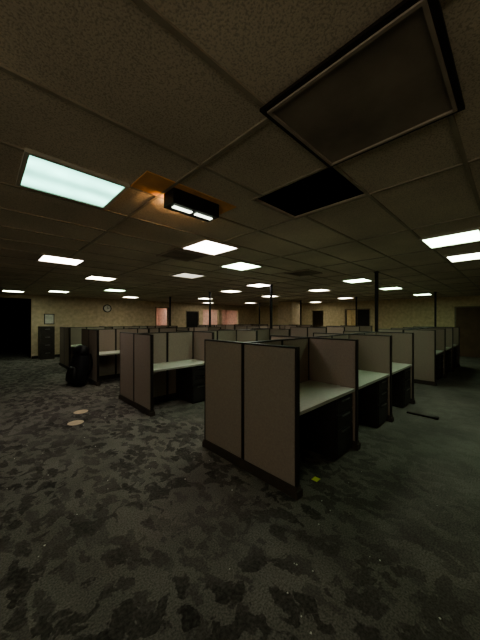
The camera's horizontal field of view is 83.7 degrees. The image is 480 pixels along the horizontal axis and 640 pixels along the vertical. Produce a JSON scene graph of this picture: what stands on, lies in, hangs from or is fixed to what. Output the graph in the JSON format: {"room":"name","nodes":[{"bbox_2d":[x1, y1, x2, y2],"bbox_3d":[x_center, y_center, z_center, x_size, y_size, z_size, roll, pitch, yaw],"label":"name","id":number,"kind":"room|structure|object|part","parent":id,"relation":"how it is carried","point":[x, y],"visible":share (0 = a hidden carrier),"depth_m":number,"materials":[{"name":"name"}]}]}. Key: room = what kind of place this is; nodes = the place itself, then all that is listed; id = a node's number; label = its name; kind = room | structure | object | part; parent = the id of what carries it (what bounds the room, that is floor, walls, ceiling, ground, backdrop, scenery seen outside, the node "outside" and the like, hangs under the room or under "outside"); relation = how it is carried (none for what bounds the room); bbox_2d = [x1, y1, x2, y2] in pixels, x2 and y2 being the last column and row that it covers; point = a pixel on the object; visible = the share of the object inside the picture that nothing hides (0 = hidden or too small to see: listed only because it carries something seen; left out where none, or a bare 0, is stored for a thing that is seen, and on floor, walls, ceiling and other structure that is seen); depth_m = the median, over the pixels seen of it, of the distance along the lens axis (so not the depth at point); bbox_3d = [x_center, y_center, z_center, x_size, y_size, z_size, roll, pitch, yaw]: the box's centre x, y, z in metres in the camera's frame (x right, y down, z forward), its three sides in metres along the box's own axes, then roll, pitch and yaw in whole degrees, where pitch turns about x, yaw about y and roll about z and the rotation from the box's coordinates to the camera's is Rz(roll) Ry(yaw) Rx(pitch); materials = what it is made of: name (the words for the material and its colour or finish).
{"room":"open-plan office","nodes":[
{"label":"open-plan office","id":0,"kind":"room"},
{"bbox_2d":[0,298,21,300],"bbox_3d":[-11.957,-1.035,10.902,5.000,0.030,4.400,0,0,-44],"label":"ceiling","id":1,"kind":"structure","parent":0,"point":[12,299],"depth_m":13.33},
{"bbox_2d":[0,299,30,357],"bbox_3d":[-11.956,-0.120,11.008,5.150,3.400,4.550,0,0,-44],"label":"wall","id":2,"kind":"structure","parent":0,"point":[15,316],"depth_m":13.80,"materials":[{"name":"black"}]},
{"bbox_2d":[0,293,254,355],"bbox_3d":[-5.473,-0.120,14.018,18.650,3.400,0.150,0,0,-44],"label":"wall","id":3,"kind":"structure","parent":0,"point":[76,312],"depth_m":12.90,"materials":[{"name":"paint"}]},
{"bbox_2d":[31,354,59,358],"bbox_3d":[-5.470,1.530,13.907,18.500,0.100,0.012,0,0,-44],"label":"baseboard","id":4,"kind":"structure","parent":3,"relation":"attached to","point":[56,355],"depth_m":11.08,"materials":[{"name":"plastic"}]},
{"bbox_2d":[44,314,53,323],"bbox_3d":[-8.085,-0.040,11.360,0.360,0.440,0.027,0,0,-44],"label":"framed notice","id":5,"kind":"object","parent":3,"relation":"attached to","point":[48,318],"visible":1,"depth_m":11.34,"materials":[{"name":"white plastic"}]},
{"bbox_2d":[103,304,111,311],"bbox_3d":[-6.419,-0.560,12.961,0.380,0.380,0.050,0,0,-44],"label":"wall clock","id":6,"kind":"object","parent":3,"relation":"attached to","point":[107,308],"visible":1,"depth_m":12.95,"materials":[{"name":"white plastic"}]},
{"bbox_2d":[155,307,168,325],"bbox_3d":[-4.396,0.430,15.062,0.850,2.300,0.190,0,0,-44],"label":"trim","id":7,"kind":"structure","parent":3,"relation":"attached to","point":[155,307],"depth_m":15.18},
{"bbox_2d":[187,312,197,326],"bbox_3d":[-2.935,0.537,16.428,0.850,2.075,0.040,0,0,-44],"label":"slab","id":8,"kind":"object","parent":3,"relation":"attached to","point":[192,317],"visible":0.45,"depth_m":16.43,"materials":[{"name":"black"}]},
{"bbox_2d":[186,311,198,326],"bbox_3d":[-2.959,0.515,16.453,0.950,2.130,0.190,0,0,-44],"label":"trim","id":9,"kind":"structure","parent":3,"relation":"attached to","point":[186,311],"depth_m":16.32,"materials":[{"name":"brown wood"}]},
{"bbox_2d":[156,308,236,325],"bbox_3d":[-3.218,-0.120,17.978,8.300,3.400,2.400,0,0,-44],"label":"wall","id":10,"kind":"structure","parent":0,"point":[229,317],"depth_m":20.45,"materials":[{"name":"pink paint"}]},
{"bbox_2d":[0,350,479,639],"bbox_3d":[-0.014,1.630,10.361,21.600,0.100,22.100,0,0,-44],"label":"floor","id":11,"kind":"structure","parent":0,"point":[146,553],"depth_m":2.07,"materials":[{"name":"carpet"}]},
{"bbox_2d":[38,326,54,359],"bbox_3d":[-7.944,0.920,11.000,0.480,1.320,0.585,0,0,-44],"label":"filing cabinet","id":12,"kind":"object","parent":11,"relation":"on","point":[46,334],"visible":0.99,"depth_m":10.79,"materials":[{"name":"metal"}]},
{"bbox_2d":[67,420,83,424],"bbox_3d":[-2.517,1.575,4.106,0.220,0.008,0.220,0,0,-44],"label":"paper plate","id":13,"kind":"object","parent":11,"relation":"on","point":[76,422],"visible":1,"depth_m":4.11,"materials":[{"name":"beige paper"}]},
{"bbox_2d":[65,345,92,384],"bbox_3d":[-3.912,1.087,6.498,0.522,0.964,0.486,0,0,31],"label":"office chair","id":14,"kind":"object","parent":11,"relation":"on","point":[77,373],"visible":1,"depth_m":6.38,"materials":[{"name":"fabric"}]},
{"bbox_3d":[-3.882,0.735,6.549,0.400,0.261,0.257,0,0,31],"label":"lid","id":15,"kind":"part","parent":14,"relation":"part of","materials":[{"name":"black plastic"}]},
{"bbox_2d":[74,410,87,413],"bbox_3d":[-2.728,1.575,4.597,0.220,0.008,0.220,0,0,-44],"label":"paper plate","id":16,"kind":"object","parent":11,"relation":"on","point":[78,411],"visible":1,"depth_m":4.60,"materials":[{"name":"beige paper"}]},
{"bbox_2d":[59,297,177,368],"bbox_3d":[-4.442,0.287,10.303,3.990,2.586,1.400,0,0,-44],"label":"cubicle partition","id":17,"kind":"object","parent":11,"relation":"on","point":[70,337],"visible":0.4,"depth_m":9.13,"materials":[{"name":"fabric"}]},
{"bbox_2d":[82,292,220,385],"bbox_3d":[-2.479,0.287,8.278,3.990,2.586,1.400,0,0,-44],"label":"cubicle partition","id":18,"kind":"object","parent":11,"relation":"on","point":[103,345],"visible":0.27,"depth_m":7.20,"materials":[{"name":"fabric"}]},
{"bbox_2d":[118,284,289,416],"bbox_3d":[-0.517,0.287,6.253,3.990,2.586,1.400,0,0,-44],"label":"office cubicles","id":19,"kind":"object","parent":11,"relation":"on","point":[154,366],"visible":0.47,"depth_m":5.19,"materials":[{"name":"fabric"}]},
{"bbox_2d":[7,393,440,633],"bbox_3d":[-0.965,1.578,2.746,7.497,0.002,2.733,0,0,36],"label":"paper scraps","id":20,"kind":"object","parent":11,"relation":"on","point":[91,393],"visible":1,"depth_m":1.76,"materials":[{"name":"white paper"}]},
{"bbox_2d":[197,303,267,329],"bbox_3d":[-0.263,0.287,14.353,3.990,2.586,1.400,0,0,-44],"label":"cubicle partition","id":21,"kind":"object","parent":11,"relation":"on","point":[233,326],"visible":0.22,"depth_m":13.80,"materials":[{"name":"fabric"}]},
{"bbox_2d":[236,300,311,329],"bbox_3d":[1.700,0.287,12.328,3.990,2.586,1.400,0,0,-44],"label":"cubicles","id":22,"kind":"object","parent":11,"relation":"on","point":[282,327],"visible":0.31,"depth_m":12.11,"materials":[{"name":"fabric"}]},
{"bbox_2d":[202,271,414,500],"bbox_3d":[1.445,0.287,4.228,3.990,2.586,1.400,0,0,-44],"label":"office cubicles","id":23,"kind":"object","parent":11,"relation":"on","point":[266,400],"visible":1,"depth_m":3.11,"materials":[{"name":"fabric"}]},
{"bbox_2d":[290,297,371,336],"bbox_3d":[3.663,0.287,10.303,3.990,2.586,1.400,0,0,-44],"label":"cubicles","id":24,"kind":"object","parent":11,"relation":"on","point":[294,331],"visible":0.26,"depth_m":9.43,"materials":[{"name":"fabric"}]},
{"bbox_2d":[378,292,459,385],"bbox_3d":[5.625,0.287,8.278,3.990,2.586,1.400,0,0,-44],"label":"cubicles","id":25,"kind":"object","parent":11,"relation":"on","point":[436,349],"visible":0.71,"depth_m":7.05,"materials":[{"name":"fabric"}]},
{"bbox_2d":[407,411,438,419],"bbox_3d":[2.997,1.562,4.408,0.090,0.035,0.440,0,0,-44],"label":"loose panel foot","id":26,"kind":"object","parent":11,"relation":"on","point":[408,412],"visible":1,"depth_m":4.37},
{"bbox_3d":[2.783,1.530,15.090,0.924,0.100,0.924,0,0,-44],"label":"baseboard","id":27,"kind":"structure","parent":11,"relation":"on","visible":0},
{"bbox_2d":[278,301,299,324],"bbox_3d":[2.783,0.286,15.090,0.900,2.588,0.900,0,0,-44],"label":"shaft","id":28,"kind":"object","parent":27,"relation":"on","point":[288,312],"visible":0.39,"depth_m":14.73,"materials":[{"name":"paint"}]},
{"bbox_2d":[0,0,479,305],"bbox_3d":[0.483,-1.035,7.584,17.690,0.018,17.080,0,0,-44],"label":"ceiling","id":29,"kind":"structure","parent":0,"point":[112,58],"depth_m":1.62,"materials":[{"name":"tile"}]},
{"bbox_2d":[1,289,24,292],"bbox_3d":[-7.964,-1.013,9.411,0.600,0.026,0.580,0,0,-44],"label":"ceiling light troffer","id":30,"kind":"object","parent":29,"relation":"in","point":[3,290],"depth_m":9.45,"materials":[{"name":"white plastic"}]},
{"bbox_2d":[47,290,70,292],"bbox_3d":[-6.428,-1.013,9.507,0.600,0.026,0.580,0,0,-44],"label":"ceiling light troffer","id":31,"kind":"object","parent":29,"relation":"in","point":[60,291],"depth_m":9.48,"materials":[{"name":"white plastic"}]},
{"bbox_2d":[36,253,85,265],"bbox_3d":[-3.019,-1.013,4.524,0.600,0.026,0.580,0,0,-44],"label":"ceiling light troffer","id":32,"kind":"object","parent":29,"relation":"in","point":[44,257],"depth_m":4.47,"materials":[{"name":"white plastic"}]},
{"bbox_2d":[16,147,129,208],"bbox_3d":[-1.248,-1.013,2.007,0.620,0.026,0.560,0,0,-44],"label":"ceiling light troffer","id":33,"kind":"object","parent":29,"relation":"in","point":[40,172],"depth_m":1.95,"materials":[{"name":"white plastic"}]},
{"bbox_2d":[84,275,117,280],"bbox_3d":[-3.377,-1.013,6.503,0.600,0.026,0.580,0,0,-44],"label":"ceiling light troffer","id":34,"kind":"object","parent":29,"relation":"in","point":[93,277],"depth_m":6.49,"materials":[{"name":"white plastic"}]},
{"bbox_2d":[103,288,126,291],"bbox_3d":[-4.249,-1.013,9.112,0.600,0.026,0.580,0,0,-44],"label":"ceiling light troffer","id":35,"kind":"object","parent":29,"relation":"in","point":[117,290],"depth_m":9.15,"materials":[{"name":"white plastic"}]},
{"bbox_2d":[156,248,207,261],"bbox_3d":[-0.910,-1.008,4.201,0.580,0.016,0.580,0,0,-44],"label":"grille","id":36,"kind":"object","parent":29,"relation":"in","point":[176,254],"depth_m":4.17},
{"bbox_2d":[130,171,235,214],"bbox_3d":[-0.435,-1.021,2.231,0.840,0.007,0.290,0,0,-44],"label":"tile","id":37,"kind":"structure","parent":29,"relation":"attached to","point":[152,183],"depth_m":2.06,"materials":[{"name":"brown tile"}]},
{"bbox_2d":[170,272,206,278],"bbox_3d":[-1.177,-1.013,6.100,0.600,0.026,0.580,0,0,-44],"label":"ceiling light troffer","id":38,"kind":"object","parent":29,"relation":"in","point":[189,275],"depth_m":6.07,"materials":[{"name":"white plastic"}]},
{"bbox_2d":[164,187,218,221],"bbox_3d":[-0.403,-0.954,2.262,0.450,0.124,0.170,0,0,-44],"label":"light fixture","id":39,"kind":"object","parent":29,"relation":"attached to","point":[177,200],"visible":1,"depth_m":2.18,"materials":[{"name":"black plastic"}]},
{"bbox_2d":[180,238,239,255],"bbox_3d":[-0.415,-1.013,3.748,0.600,0.026,0.580,0,0,-44],"label":"ceiling light troffer","id":40,"kind":"object","parent":29,"relation":"in","point":[206,246],"depth_m":3.73,"materials":[{"name":"white plastic"}]},
{"bbox_2d":[219,290,242,292],"bbox_3d":[-0.326,-1.013,9.432,0.600,0.026,0.580,0,0,-44],"label":"ceiling light troffer","id":41,"kind":"object","parent":29,"relation":"in","point":[229,291],"depth_m":9.48,"materials":[{"name":"white plastic"}]},
{"bbox_2d":[0,0,479,306],"bbox_3d":[0.545,-1.021,7.700,18.500,0.010,17.300,0,0,-44],"label":"grid","id":42,"kind":"object","parent":29,"relation":"attached to","point":[144,5],"visible":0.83,"depth_m":2.58,"materials":[{"name":"metal"}]},
{"bbox_2d":[219,261,262,270],"bbox_3d":[0.023,-1.013,5.035,0.600,0.026,0.580,0,0,-44],"label":"ceiling light troffer","id":43,"kind":"object","parent":29,"relation":"in","point":[238,265],"depth_m":5.00,"materials":[{"name":"white plastic"}]},
{"bbox_2d":[245,283,272,286],"bbox_3d":[0.554,-1.013,7.806,0.600,0.026,0.580,0,0,-44],"label":"ceiling light troffer","id":44,"kind":"object","parent":29,"relation":"in","point":[256,284],"depth_m":7.83,"materials":[{"name":"white plastic"}]},
{"bbox_2d":[284,269,321,276],"bbox_3d":[1.364,-1.008,5.778,0.580,0.016,0.580,0,0,-44],"label":"grille","id":45,"kind":"object","parent":29,"relation":"in","point":[306,272],"depth_m":5.78,"materials":[{"name":"black metal"}]},
{"bbox_2d":[307,288,330,291],"bbox_3d":[2.682,-1.013,9.102,0.600,0.026,0.580,0,0,-44],"label":"ceiling light troffer","id":46,"kind":"object","parent":29,"relation":"in","point":[314,290],"depth_m":9.16,"materials":[{"name":"white plastic"}]},
{"bbox_2d":[341,278,372,282],"bbox_3d":[3.008,-1.013,6.883,0.600,0.026,0.580,0,0,-44],"label":"ceiling light troffer","id":47,"kind":"object","parent":29,"relation":"in","point":[356,280],"depth_m":6.84,"materials":[{"name":"white plastic"}]},
{"bbox_2d":[260,0,464,167],"bbox_3d":[0.582,-1.005,1.282,0.690,0.022,0.690,0,0,-44],"label":"ceiling light","id":48,"kind":"object","parent":29,"relation":"in","point":[396,78],"visible":1,"depth_m":1.17,"materials":[{"name":"black metal"}]},
{"bbox_2d":[378,286,403,289],"bbox_3d":[4.816,-1.013,8.566,0.600,0.026,0.580,0,0,-44],"label":"ceiling light troffer","id":49,"kind":"object","parent":29,"relation":"in","point":[396,287],"depth_m":8.58,"materials":[{"name":"white plastic"}]},
{"bbox_2d":[412,293,432,295],"bbox_3d":[7.239,-1.013,10.636,0.600,0.026,0.580,0,0,-44],"label":"ceiling light troffer","id":50,"kind":"object","parent":29,"relation":"in","point":[423,293],"depth_m":10.59,"materials":[{"name":"white plastic"}]},
{"bbox_2d":[419,227,479,248],"bbox_3d":[2.662,-1.013,3.360,0.600,0.026,0.580,0,0,-44],"label":"ceiling light troffer","id":51,"kind":"object","parent":29,"relation":"in","point":[473,234],"depth_m":3.31,"materials":[{"name":"white plastic"}]},
{"bbox_2d":[444,251,479,262],"bbox_3d":[3.667,-1.013,4.263,0.600,0.026,0.580,0,0,-44],"label":"ceiling light troffer","id":52,"kind":"object","parent":29,"relation":"in","point":[474,255],"depth_m":4.25,"materials":[{"name":"white plastic"}]},
{"bbox_2d":[258,167,363,215],"bbox_3d":[-0.014,-1.870,10.361,21.600,0.100,22.100,0,0,-44],"label":"ceiling slab","id":53,"kind":"structure","parent":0,"point":[326,187],"depth_m":3.86,"materials":[{"name":"black"}]},
{"bbox_2d":[313,310,354,325],"bbox_3d":[8.038,-0.120,15.344,2.600,3.400,11.150,0,0,-44],"label":"wall","id":54,"kind":"structure","parent":0,"point":[317,315],"depth_m":19.19,"materials":[{"name":"paint"}]},
{"bbox_2d":[255,295,479,331],"bbox_3d":[7.242,-0.120,14.189,0.150,3.400,17.300,0,0,-44],"label":"wall","id":55,"kind":"structure","parent":0,"point":[400,313],"depth_m":13.58,"materials":[{"name":"paint"}]},
{"bbox_2d":[345,308,369,325],"bbox_3d":[6.546,0.480,14.907,0.190,2.200,1.400,0,0,-44],"label":"trim","id":56,"kind":"structure","parent":55,"relation":"attached to","point":[367,308],"depth_m":15.06,"materials":[{"name":"brown wood"}]},
{"bbox_2d":[357,309,368,325],"bbox_3d":[6.754,0.502,14.657,0.040,2.145,0.650,0,0,-44],"label":"door","id":57,"kind":"structure","parent":55,"relation":"in","point":[362,315],"depth_m":14.64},
{"bbox_2d":[454,306,479,327],"bbox_3d":[9.851,0.495,11.496,0.190,2.170,1.000,0,0,-44],"label":"trim","id":58,"kind":"structure","parent":55,"relation":"attached to","point":[458,306],"depth_m":11.76,"materials":[{"name":"brown wood"}]},
{"bbox_2d":[456,307,479,357],"bbox_3d":[9.826,0.517,11.472,0.040,2.115,0.900,0,0,-44],"label":"door","id":59,"kind":"structure","parent":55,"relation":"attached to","point":[467,318],"depth_m":11.46,"materials":[{"name":"brown wood"}]}
]}

